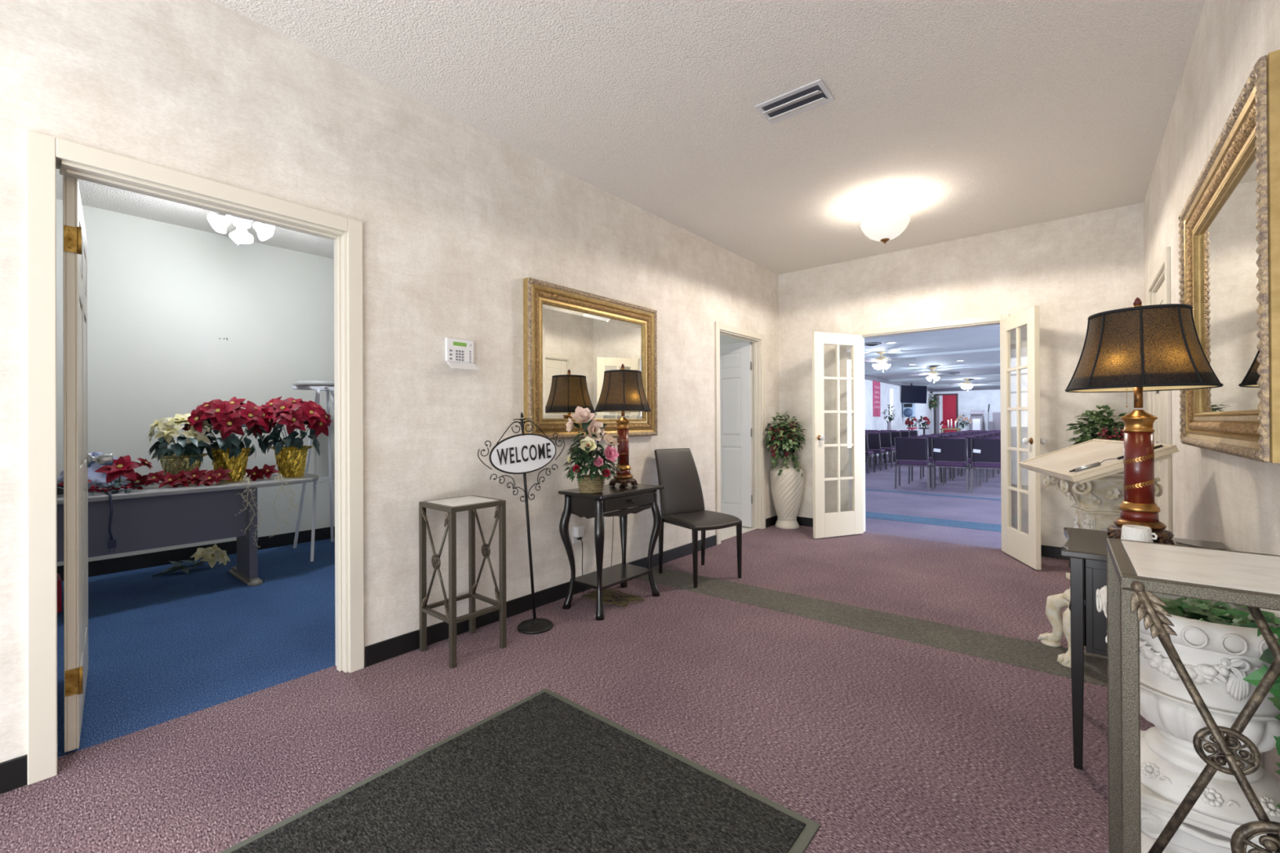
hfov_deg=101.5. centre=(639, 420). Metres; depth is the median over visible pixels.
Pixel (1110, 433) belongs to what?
arrangement
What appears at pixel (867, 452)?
seat cushion
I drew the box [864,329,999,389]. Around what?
ceiling
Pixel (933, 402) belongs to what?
wreath
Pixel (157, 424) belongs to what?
flower
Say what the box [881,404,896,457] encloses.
flower vase
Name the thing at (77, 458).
door
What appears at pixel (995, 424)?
armchair
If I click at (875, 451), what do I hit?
seat cushion
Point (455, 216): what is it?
wall
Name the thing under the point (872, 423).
wall
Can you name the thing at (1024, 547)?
door
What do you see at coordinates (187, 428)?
flower
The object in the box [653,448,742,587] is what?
dining chair
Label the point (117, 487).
garland
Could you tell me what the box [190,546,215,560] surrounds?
flower
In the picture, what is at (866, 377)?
crown molding
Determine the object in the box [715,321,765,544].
trim
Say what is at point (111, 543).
power cord
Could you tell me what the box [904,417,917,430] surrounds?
flower arrangement
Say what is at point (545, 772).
door mat
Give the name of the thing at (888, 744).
floor
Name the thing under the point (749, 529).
trim
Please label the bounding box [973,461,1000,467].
seat cushion
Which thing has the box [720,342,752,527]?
door
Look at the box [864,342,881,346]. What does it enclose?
ceiling vent
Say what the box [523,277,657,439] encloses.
wall mirror
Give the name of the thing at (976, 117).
ceiling
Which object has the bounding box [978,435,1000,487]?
chair
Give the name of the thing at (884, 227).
ceiling light
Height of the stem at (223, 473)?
0.136 m
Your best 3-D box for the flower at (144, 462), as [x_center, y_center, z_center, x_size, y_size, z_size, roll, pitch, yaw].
[-3.350,0.289,3.536,0.104,0.084,0.087,0,0,40]
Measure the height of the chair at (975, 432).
0.877 m
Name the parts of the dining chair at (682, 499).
leg, seat rail, backrest, leg, seat, leg, leg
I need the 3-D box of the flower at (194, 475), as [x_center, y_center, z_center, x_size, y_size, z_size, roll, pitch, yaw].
[-3.122,0.385,3.659,0.097,0.116,0.151,0,0,40]
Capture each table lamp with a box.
[594,364,651,487]
[1064,297,1223,544]
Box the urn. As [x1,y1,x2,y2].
[1096,585,1279,825]
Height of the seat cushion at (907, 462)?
0.070 m
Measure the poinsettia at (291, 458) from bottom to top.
0.660 m
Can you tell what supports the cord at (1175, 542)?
on the console table at (1086, 548)
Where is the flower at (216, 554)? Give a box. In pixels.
[200,543,226,568]
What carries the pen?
on the lectern
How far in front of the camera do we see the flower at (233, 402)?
3.94 m
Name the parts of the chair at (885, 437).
backrest, leg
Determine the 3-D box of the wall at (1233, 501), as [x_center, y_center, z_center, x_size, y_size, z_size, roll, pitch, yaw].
[1.433,-0.260,0.999,0.120,2.820,7.773,0,0,40]
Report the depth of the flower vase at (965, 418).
19.79 m
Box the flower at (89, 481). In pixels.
[57,479,93,486]
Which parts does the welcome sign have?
oval plate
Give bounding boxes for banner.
[872,380,880,417]
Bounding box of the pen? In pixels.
[1069,444,1163,471]
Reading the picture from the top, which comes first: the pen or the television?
the television
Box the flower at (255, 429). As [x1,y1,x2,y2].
[248,424,262,438]
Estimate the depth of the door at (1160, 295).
3.39 m
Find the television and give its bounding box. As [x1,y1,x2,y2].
[900,383,927,403]
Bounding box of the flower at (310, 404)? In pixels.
[302,400,326,414]
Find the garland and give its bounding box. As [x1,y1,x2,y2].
[57,479,142,495]
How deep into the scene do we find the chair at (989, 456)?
8.19 m
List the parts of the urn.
egg moulding, urn stem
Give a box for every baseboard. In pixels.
[0,515,777,794]
[57,526,334,581]
[796,516,1070,559]
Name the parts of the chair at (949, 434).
backrest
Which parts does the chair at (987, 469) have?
leg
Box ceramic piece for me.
[1120,524,1157,542]
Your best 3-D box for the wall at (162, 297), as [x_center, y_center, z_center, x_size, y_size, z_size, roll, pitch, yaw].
[-3.854,-0.223,4.465,0.100,2.820,4.900,0,0,40]
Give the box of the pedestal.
[1140,783,1274,852]
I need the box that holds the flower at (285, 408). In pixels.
[267,397,301,422]
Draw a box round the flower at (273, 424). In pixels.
[267,418,276,433]
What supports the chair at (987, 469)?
on the floor
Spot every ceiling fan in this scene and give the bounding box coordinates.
[864,351,915,372]
[907,367,959,383]
[948,378,987,391]
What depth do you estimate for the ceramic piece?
1.71 m
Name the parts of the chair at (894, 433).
backrest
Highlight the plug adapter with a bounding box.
[572,524,584,592]
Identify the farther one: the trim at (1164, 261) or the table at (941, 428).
the table at (941, 428)
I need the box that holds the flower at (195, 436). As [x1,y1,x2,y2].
[180,425,210,443]
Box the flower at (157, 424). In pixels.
[148,417,172,435]
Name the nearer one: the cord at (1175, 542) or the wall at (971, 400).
the cord at (1175, 542)
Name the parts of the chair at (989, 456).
leg, post, cross rail, backrest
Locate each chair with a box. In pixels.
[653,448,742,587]
[865,431,884,464]
[865,432,887,471]
[865,433,875,474]
[869,431,897,467]
[871,430,894,462]
[881,431,902,465]
[889,431,910,462]
[894,436,931,490]
[898,430,917,460]
[907,435,942,485]
[920,434,951,480]
[929,433,959,476]
[931,437,969,493]
[940,432,966,473]
[942,435,977,487]
[946,431,971,469]
[951,435,984,482]
[960,433,991,477]
[968,432,995,474]
[970,437,1000,493]
[973,431,1000,471]
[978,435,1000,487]
[986,435,1000,482]
[992,434,1000,477]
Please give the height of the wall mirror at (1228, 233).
0.988 m
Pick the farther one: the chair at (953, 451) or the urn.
the chair at (953, 451)
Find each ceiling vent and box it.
[755,79,835,124]
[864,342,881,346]
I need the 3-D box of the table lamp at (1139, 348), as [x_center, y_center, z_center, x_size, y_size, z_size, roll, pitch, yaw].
[1.760,-0.003,1.845,0.398,0.865,0.398,0,0,17]
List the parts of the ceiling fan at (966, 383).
blade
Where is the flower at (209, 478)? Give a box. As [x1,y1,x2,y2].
[199,471,220,485]
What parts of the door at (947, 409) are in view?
grey panel, white panel, door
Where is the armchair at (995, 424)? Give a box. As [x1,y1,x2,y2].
[989,412,1000,431]
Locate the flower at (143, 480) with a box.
[125,471,147,489]
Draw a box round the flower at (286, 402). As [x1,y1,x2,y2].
[282,397,304,408]
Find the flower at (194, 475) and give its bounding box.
[180,466,208,484]
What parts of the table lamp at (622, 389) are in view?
lamp shade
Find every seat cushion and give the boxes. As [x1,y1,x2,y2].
[865,450,873,455]
[868,448,884,453]
[880,447,894,451]
[897,459,929,465]
[933,460,966,466]
[965,457,973,462]
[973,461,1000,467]
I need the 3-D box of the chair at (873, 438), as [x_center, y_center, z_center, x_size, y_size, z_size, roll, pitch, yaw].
[5.457,0.721,12.289,0.515,0.877,0.561,0,0,40]
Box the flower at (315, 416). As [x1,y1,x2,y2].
[296,402,327,426]
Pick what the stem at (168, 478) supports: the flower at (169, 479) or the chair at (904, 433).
the flower at (169, 479)
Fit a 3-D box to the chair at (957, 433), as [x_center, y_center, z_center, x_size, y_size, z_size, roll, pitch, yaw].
[7.001,0.711,11.699,0.515,0.877,0.561,0,0,34]
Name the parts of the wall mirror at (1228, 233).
bevelled glass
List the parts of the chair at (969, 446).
leg, leg, backrest, leg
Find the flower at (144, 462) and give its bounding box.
[136,457,152,469]
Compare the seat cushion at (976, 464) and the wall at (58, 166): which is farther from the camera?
the seat cushion at (976, 464)
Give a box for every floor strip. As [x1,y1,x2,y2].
[635,566,1107,686]
[865,488,1000,500]
[865,511,1001,532]
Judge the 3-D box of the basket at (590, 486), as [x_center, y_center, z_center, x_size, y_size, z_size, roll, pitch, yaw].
[-0.297,0.386,3.175,0.166,0.100,0.166,0,0,40]
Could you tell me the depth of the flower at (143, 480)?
3.52 m
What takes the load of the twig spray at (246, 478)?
on the table at (150, 517)
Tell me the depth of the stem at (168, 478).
3.55 m
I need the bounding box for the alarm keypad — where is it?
[444,337,479,370]
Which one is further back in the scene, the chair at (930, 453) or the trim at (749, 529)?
the chair at (930, 453)
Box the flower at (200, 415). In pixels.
[186,407,212,432]
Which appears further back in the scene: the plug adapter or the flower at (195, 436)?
the flower at (195, 436)
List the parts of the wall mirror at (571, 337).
bevelled glass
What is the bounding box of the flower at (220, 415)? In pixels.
[200,399,240,427]
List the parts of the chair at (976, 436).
leg, leg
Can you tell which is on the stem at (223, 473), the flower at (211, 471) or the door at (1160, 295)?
the flower at (211, 471)
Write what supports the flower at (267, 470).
on the stem at (267, 470)
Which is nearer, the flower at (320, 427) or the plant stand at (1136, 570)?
the plant stand at (1136, 570)
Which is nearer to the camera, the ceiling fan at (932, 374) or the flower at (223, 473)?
the flower at (223, 473)
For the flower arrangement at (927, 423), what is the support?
on the floor
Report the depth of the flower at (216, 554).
4.20 m
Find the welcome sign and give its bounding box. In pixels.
[477,412,564,634]
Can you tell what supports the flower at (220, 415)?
on the poinsettia at (226, 418)
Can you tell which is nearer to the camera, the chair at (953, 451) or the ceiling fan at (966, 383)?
the chair at (953, 451)
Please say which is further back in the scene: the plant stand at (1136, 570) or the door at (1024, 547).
the door at (1024, 547)
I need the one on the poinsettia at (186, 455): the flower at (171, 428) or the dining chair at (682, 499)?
the flower at (171, 428)
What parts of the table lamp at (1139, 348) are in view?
lamp shade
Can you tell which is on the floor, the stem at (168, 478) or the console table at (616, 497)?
the console table at (616, 497)
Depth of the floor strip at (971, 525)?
5.92 m
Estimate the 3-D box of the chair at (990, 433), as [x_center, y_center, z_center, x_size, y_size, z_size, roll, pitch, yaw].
[7.479,0.708,11.436,0.515,0.877,0.561,0,0,34]
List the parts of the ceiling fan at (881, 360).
blade, lamp shade, lamp shade, blade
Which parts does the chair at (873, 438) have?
backrest, leg, leg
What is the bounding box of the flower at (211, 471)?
[196,469,213,486]
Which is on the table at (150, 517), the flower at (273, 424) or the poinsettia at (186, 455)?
the poinsettia at (186, 455)
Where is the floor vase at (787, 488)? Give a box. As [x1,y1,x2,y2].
[769,454,804,528]
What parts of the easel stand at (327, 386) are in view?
leg, leg, leg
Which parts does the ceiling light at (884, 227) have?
lamp shade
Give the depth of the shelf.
3.32 m
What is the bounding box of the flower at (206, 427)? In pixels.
[202,420,212,432]
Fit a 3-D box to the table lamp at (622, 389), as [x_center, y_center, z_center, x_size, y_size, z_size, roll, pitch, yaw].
[-0.113,0.029,3.486,0.375,0.815,0.375,0,0,17]
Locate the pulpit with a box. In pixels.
[968,410,985,430]
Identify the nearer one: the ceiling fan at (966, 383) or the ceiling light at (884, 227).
the ceiling light at (884, 227)
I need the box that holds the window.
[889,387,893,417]
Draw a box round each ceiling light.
[207,212,275,245]
[860,197,910,244]
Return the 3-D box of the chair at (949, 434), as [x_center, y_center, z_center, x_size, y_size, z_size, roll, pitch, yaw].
[6.411,0.713,10.993,0.515,0.877,0.561,0,0,34]
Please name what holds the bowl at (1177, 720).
on the urn
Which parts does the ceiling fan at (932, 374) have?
blade, blade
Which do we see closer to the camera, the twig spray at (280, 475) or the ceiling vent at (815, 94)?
the ceiling vent at (815, 94)
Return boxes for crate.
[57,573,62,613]
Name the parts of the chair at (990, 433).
backrest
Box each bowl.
[939,421,947,428]
[1139,687,1279,754]
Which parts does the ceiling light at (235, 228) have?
lamp shade, blade, pull chain, lamp shade, lamp shade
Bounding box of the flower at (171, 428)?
[154,418,184,443]
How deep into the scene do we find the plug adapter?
3.50 m
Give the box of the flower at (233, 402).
[222,396,248,412]
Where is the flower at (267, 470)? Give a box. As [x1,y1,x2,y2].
[257,463,279,479]
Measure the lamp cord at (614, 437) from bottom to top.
1.097 m
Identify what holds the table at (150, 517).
on the floor
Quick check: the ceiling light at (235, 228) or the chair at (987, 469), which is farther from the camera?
the chair at (987, 469)
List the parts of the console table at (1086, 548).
leg, drawer, drawer, moulding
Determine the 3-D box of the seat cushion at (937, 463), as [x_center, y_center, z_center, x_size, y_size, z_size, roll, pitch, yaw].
[5.144,0.710,8.657,0.450,0.070,0.450,0,0,34]
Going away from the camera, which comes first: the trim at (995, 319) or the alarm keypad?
the alarm keypad
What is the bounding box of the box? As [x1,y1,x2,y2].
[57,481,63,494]
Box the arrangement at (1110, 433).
[1065,404,1126,446]
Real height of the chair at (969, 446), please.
0.877 m
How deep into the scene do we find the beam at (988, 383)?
20.08 m
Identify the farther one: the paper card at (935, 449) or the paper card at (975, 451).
the paper card at (935, 449)
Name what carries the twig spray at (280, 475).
on the table at (150, 517)
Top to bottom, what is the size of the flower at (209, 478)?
0.094 m
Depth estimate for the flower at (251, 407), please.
3.98 m
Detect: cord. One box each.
[103,491,115,552]
[582,588,644,607]
[610,437,614,566]
[1175,542,1226,550]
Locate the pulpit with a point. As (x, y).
(977, 417)
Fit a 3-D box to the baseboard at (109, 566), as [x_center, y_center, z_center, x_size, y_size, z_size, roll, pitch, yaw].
[-2.640,1.121,3.452,3.047,0.115,4.900,0,0,40]
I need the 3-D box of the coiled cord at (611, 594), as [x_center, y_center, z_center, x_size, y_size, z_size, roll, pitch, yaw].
[-0.174,1.154,3.409,0.393,0.012,0.227,0,0,40]
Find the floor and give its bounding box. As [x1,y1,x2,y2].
[0,453,1155,852]
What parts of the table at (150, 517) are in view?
modesty panel, panel leg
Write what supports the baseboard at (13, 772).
attached to the wall at (455, 216)
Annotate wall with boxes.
[0,0,779,762]
[56,163,60,169]
[56,199,334,565]
[720,335,747,345]
[777,202,1145,546]
[864,379,932,457]
[932,389,1000,433]
[1143,0,1279,780]
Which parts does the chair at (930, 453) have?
leg, leg, backrest, leg, leg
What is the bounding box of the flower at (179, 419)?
[168,413,191,425]
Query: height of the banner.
1.200 m
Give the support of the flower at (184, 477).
on the stem at (193, 476)
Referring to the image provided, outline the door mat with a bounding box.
[219,688,820,852]
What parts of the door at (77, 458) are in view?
knob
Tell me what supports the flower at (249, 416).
on the poinsettia at (226, 418)
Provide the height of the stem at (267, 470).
0.131 m
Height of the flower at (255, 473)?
0.120 m
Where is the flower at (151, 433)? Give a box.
[147,430,155,444]
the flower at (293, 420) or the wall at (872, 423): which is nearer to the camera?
the flower at (293, 420)
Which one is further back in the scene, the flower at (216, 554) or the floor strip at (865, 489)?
the floor strip at (865, 489)
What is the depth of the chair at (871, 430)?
14.57 m
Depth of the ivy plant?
1.23 m
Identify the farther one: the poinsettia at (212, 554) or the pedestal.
the poinsettia at (212, 554)
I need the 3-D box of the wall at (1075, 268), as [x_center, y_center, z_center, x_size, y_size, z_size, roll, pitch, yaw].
[2.777,-0.257,4.988,3.182,2.820,0.070,0,0,40]
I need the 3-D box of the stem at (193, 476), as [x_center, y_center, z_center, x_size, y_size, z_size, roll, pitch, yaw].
[-3.138,0.401,3.648,0.344,0.148,0.169,0,0,-11]
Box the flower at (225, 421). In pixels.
[212,410,249,439]
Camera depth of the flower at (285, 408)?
4.10 m
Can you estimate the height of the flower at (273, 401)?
0.168 m
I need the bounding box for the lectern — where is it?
[1018,439,1178,667]
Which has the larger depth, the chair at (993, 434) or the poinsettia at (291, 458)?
the chair at (993, 434)
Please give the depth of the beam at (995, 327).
8.12 m
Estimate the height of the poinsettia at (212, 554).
0.200 m
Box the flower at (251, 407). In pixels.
[244,400,265,417]
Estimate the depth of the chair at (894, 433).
13.46 m
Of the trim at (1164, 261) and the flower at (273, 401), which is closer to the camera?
the trim at (1164, 261)
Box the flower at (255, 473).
[244,466,263,480]
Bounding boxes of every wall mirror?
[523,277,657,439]
[1177,49,1279,462]
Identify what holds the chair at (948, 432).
on the floor
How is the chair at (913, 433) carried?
on the floor
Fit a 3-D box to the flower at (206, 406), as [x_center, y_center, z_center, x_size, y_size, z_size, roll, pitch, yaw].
[-3.221,-0.090,3.902,0.218,0.155,0.184,0,0,40]
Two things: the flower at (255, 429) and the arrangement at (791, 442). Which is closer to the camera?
the flower at (255, 429)
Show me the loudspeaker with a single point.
(908, 409)
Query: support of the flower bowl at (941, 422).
on the table at (941, 428)
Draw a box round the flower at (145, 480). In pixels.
[140,470,166,486]
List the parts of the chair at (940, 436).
leg, leg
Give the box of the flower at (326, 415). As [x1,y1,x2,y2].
[324,408,333,426]
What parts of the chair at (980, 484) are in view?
leg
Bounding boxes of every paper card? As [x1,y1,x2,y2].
[933,448,940,452]
[973,448,980,453]
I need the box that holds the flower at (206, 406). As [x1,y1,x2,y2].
[196,398,218,409]
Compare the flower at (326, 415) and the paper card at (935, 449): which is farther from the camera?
the paper card at (935, 449)
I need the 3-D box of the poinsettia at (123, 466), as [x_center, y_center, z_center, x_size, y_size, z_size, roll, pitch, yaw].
[-3.421,0.345,3.467,0.184,0.229,0.283,0,0,40]
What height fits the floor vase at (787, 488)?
0.787 m
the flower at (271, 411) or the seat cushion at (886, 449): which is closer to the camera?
the flower at (271, 411)
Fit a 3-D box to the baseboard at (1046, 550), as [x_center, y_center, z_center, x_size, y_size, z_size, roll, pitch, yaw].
[2.735,1.106,4.973,2.978,0.095,0.012,0,0,40]
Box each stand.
[292,381,334,561]
[418,495,506,668]
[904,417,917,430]
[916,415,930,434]
[1106,537,1279,852]
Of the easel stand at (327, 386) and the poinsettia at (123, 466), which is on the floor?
the easel stand at (327, 386)
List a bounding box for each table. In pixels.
[57,473,319,586]
[558,483,664,620]
[940,427,961,432]
[1061,527,1252,769]
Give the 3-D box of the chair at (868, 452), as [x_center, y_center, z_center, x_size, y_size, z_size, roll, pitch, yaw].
[4.866,0.722,11.584,0.515,0.877,0.561,0,0,40]
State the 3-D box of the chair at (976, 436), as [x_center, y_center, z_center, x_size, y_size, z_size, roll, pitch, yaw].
[6.298,0.711,10.025,0.515,0.877,0.561,0,0,34]
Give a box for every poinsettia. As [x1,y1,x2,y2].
[147,413,217,484]
[151,543,230,577]
[182,396,276,481]
[248,395,333,477]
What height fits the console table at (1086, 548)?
0.720 m
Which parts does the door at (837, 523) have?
crystal knob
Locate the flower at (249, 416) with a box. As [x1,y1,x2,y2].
[235,404,267,429]
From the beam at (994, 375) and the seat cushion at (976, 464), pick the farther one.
the beam at (994, 375)
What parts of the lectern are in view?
paw leg, paw leg, board moulding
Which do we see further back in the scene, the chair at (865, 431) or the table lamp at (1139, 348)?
the chair at (865, 431)
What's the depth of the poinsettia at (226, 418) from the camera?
3.90 m
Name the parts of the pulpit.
panel, post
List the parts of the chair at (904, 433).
backrest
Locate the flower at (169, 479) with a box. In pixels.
[158,471,182,488]
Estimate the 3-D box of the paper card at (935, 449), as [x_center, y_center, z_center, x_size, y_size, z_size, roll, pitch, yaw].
[4.830,0.487,8.498,0.105,0.064,0.012,0,0,34]
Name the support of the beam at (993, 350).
attached to the ceiling at (991, 339)
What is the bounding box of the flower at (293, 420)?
[276,407,308,435]
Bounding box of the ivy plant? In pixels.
[1160,594,1279,808]
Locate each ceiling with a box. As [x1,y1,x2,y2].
[56,0,1204,275]
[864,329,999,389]
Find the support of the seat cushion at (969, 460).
on the chair at (969, 446)
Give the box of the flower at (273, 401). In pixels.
[263,395,282,408]
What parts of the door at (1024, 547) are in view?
crystal knob, crystal knob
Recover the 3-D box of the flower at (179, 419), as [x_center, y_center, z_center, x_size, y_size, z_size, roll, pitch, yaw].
[-3.306,0.002,3.783,0.131,0.114,0.187,0,0,40]
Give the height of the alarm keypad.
0.170 m
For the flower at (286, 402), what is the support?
on the poinsettia at (291, 458)
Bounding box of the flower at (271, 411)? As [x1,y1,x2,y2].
[253,404,279,431]
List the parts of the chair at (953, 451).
leg, post, leg, backrest, cross rail, leg, post, leg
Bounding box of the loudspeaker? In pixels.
[902,402,915,430]
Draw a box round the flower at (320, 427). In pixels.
[306,412,331,436]
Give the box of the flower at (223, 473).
[211,466,231,484]
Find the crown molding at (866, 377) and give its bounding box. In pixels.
[864,374,999,391]
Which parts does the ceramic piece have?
handle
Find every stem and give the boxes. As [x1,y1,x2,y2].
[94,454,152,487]
[125,470,182,489]
[173,466,220,487]
[195,466,231,486]
[244,463,279,480]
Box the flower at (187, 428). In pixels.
[182,423,189,431]
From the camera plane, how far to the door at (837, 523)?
5.20 m
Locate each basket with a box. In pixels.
[563,406,622,493]
[577,474,603,493]
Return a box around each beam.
[864,324,999,342]
[864,363,999,374]
[869,347,999,362]
[888,373,999,382]
[919,381,999,386]
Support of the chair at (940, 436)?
on the floor
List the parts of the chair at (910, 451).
leg, post, leg, backrest, cross rail, post, leg, leg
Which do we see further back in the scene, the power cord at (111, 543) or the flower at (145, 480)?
the flower at (145, 480)
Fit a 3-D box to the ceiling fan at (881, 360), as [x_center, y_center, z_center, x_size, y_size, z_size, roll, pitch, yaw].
[4.960,-1.183,10.604,1.171,0.422,1.218,0,0,23]
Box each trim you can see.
[26,129,364,785]
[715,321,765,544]
[720,527,756,541]
[853,313,1009,531]
[1146,246,1172,532]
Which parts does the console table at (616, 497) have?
leg, leg, leg, drawer, leg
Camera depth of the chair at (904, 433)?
14.11 m
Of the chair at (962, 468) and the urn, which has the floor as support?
the chair at (962, 468)
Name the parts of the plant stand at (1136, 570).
leg, leg, frame, cross rod, cross rod, cross rod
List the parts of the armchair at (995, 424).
arm, backrest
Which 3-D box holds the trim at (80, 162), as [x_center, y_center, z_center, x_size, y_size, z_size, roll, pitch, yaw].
[-1.689,0.117,2.115,0.138,2.106,1.031,0,0,40]
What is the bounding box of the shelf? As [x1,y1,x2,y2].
[569,563,653,590]
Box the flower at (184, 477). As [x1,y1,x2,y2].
[173,470,189,487]
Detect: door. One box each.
[62,175,113,752]
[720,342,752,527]
[811,331,863,538]
[933,393,958,433]
[1000,305,1045,569]
[1155,280,1166,529]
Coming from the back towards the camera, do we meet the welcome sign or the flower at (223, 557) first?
the flower at (223, 557)
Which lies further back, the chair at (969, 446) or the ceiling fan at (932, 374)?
the ceiling fan at (932, 374)
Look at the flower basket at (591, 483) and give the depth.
3.11 m
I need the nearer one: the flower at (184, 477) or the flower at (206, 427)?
the flower at (184, 477)
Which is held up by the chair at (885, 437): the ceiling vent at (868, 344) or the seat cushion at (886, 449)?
the seat cushion at (886, 449)
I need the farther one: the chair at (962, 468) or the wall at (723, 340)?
the chair at (962, 468)
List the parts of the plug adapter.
plate, power cord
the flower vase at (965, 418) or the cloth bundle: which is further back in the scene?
the flower vase at (965, 418)
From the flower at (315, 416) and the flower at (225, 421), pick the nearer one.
the flower at (225, 421)
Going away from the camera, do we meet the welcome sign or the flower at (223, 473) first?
the welcome sign
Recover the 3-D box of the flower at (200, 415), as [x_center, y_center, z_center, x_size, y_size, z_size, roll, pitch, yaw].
[-3.197,0.008,3.789,0.206,0.219,0.142,0,0,40]
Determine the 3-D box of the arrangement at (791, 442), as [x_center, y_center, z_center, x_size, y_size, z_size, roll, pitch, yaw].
[1.573,0.281,5.626,0.438,0.764,0.488,0,0,17]
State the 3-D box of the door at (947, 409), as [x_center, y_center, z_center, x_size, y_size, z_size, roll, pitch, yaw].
[13.585,-0.142,23.195,0.930,2.070,0.090,0,0,40]
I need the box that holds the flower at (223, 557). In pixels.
[217,547,230,565]
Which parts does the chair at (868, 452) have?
backrest, post, leg, leg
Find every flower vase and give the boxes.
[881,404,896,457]
[955,414,971,431]
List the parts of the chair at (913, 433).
backrest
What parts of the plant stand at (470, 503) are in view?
leg, cross rod, cross rod, leg, frame, leg, cross rod, cross rod, leg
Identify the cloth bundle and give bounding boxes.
[57,451,128,489]
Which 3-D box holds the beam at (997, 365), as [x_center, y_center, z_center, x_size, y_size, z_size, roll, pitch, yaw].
[9.761,-1.389,12.464,9.020,0.050,0.450,0,0,40]
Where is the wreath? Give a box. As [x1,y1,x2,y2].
[928,393,939,409]
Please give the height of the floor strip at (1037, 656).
0.003 m
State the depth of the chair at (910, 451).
8.69 m
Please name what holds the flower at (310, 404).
on the poinsettia at (291, 458)
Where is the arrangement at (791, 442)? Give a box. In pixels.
[764,411,805,477]
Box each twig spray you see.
[235,474,263,547]
[269,473,299,537]
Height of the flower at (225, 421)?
0.218 m
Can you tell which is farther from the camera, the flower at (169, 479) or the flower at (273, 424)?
the flower at (273, 424)
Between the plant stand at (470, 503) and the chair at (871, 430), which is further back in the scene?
the chair at (871, 430)

